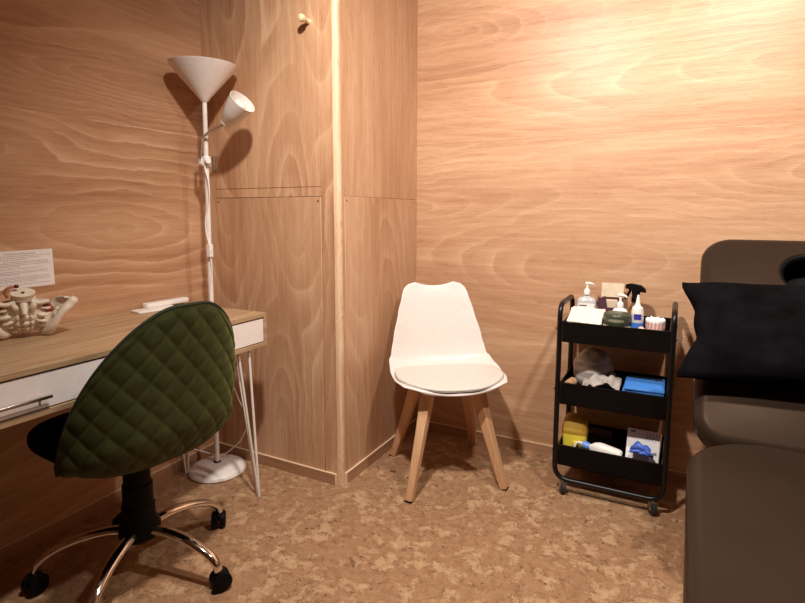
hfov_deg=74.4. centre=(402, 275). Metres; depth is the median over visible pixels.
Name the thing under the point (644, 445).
glove box
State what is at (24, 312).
model
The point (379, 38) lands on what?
wall
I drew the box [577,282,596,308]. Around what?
sanitizer bottle
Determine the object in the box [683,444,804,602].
cushion
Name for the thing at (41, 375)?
desk
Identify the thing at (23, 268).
paper notice
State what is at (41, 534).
baseboard
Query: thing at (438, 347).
chair
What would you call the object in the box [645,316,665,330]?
tub
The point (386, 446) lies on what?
baseboard
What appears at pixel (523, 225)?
wall
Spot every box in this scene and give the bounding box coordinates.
[588,427,611,449]
[598,282,623,311]
[625,427,661,463]
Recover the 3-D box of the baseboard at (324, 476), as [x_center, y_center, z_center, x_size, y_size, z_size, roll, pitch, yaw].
[-0.598,0.864,2.453,0.704,0.050,0.010,4,8,27]
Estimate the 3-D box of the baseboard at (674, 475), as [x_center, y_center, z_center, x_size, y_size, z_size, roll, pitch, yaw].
[1.218,0.883,2.319,2.572,0.050,0.010,4,8,27]
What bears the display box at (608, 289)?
in the trolley
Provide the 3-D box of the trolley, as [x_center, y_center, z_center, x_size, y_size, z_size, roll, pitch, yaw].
[0.890,0.508,2.230,0.443,0.813,0.328,4,8,27]
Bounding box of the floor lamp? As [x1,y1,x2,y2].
[167,56,254,483]
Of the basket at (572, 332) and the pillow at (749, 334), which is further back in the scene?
the basket at (572, 332)
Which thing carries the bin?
in the trolley
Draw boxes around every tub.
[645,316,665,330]
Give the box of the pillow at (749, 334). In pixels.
[676,282,804,390]
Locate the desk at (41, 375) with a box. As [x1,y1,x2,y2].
[0,303,266,497]
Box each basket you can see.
[557,423,663,485]
[560,365,667,420]
[562,316,670,352]
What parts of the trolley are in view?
frame, rail, frame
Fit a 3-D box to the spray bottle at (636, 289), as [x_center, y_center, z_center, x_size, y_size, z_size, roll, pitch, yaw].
[0.979,0.147,2.234,0.073,0.227,0.066,-1,7,-6]
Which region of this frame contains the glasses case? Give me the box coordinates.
[143,297,188,307]
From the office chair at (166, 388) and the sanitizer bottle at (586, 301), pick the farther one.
the sanitizer bottle at (586, 301)
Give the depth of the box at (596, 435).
2.33 m
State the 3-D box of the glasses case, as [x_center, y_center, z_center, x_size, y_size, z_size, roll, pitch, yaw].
[-1.007,0.115,2.263,0.042,0.019,0.205,4,8,29]
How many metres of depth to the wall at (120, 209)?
2.00 m
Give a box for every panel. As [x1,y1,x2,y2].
[217,197,325,469]
[344,196,414,470]
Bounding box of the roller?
[565,377,576,383]
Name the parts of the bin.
lid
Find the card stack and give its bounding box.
[567,306,605,324]
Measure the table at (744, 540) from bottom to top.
1.080 m
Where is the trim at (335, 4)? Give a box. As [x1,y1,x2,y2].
[331,0,344,485]
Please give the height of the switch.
0.055 m
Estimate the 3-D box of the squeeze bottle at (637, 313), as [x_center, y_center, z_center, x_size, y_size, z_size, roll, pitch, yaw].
[0.929,0.176,2.101,0.048,0.201,0.048,4,8,27]
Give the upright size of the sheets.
0.118 m
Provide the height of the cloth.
0.073 m
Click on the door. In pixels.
(273, 45)
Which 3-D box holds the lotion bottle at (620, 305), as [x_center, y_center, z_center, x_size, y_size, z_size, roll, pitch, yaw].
[0.904,0.169,2.208,0.066,0.190,0.048,4,8,31]
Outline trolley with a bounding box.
[552,294,677,514]
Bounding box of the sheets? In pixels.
[622,375,664,396]
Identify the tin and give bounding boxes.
[603,311,631,327]
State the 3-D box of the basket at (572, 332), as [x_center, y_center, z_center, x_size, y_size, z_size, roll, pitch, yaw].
[0.890,0.225,2.197,0.396,0.085,0.290,4,8,27]
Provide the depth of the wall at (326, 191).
2.23 m
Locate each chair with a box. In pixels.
[20,301,234,602]
[389,281,508,502]
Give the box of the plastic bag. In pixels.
[573,347,615,387]
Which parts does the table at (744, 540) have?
board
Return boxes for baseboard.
[0,443,214,562]
[219,442,336,485]
[345,418,416,483]
[416,419,686,483]
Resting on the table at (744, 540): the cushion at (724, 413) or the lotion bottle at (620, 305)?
the cushion at (724, 413)
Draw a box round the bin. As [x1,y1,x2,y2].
[562,412,588,448]
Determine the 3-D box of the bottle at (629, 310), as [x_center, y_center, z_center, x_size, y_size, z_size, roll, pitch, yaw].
[0.979,0.181,2.238,0.066,0.158,0.066,5,8,33]
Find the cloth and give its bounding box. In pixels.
[582,373,621,389]
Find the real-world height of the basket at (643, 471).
0.090 m
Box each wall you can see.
[0,0,213,546]
[199,0,410,473]
[340,0,417,471]
[416,0,804,471]
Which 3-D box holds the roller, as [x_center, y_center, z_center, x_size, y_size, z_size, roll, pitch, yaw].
[0.701,0.447,2.207,0.036,0.036,0.060,5,8,37]
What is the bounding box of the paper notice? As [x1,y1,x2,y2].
[0,248,54,290]
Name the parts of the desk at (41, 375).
handle, drawer, leg, leg, drawer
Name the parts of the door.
knob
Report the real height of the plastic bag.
0.187 m
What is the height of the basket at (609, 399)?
0.093 m
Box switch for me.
[206,244,212,256]
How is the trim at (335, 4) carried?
attached to the wall at (326, 191)
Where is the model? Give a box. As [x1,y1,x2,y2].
[0,284,77,338]
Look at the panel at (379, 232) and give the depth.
2.45 m
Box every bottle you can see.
[573,441,622,455]
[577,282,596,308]
[612,293,627,311]
[624,283,645,313]
[627,302,635,313]
[631,295,643,327]
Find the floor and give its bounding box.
[0,429,685,602]
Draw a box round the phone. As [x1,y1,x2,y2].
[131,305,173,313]
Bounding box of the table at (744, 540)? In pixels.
[683,239,804,602]
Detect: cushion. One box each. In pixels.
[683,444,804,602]
[693,239,804,452]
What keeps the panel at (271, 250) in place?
attached to the wall at (326, 191)
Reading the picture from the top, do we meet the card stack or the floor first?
the card stack
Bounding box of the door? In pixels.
[209,0,321,188]

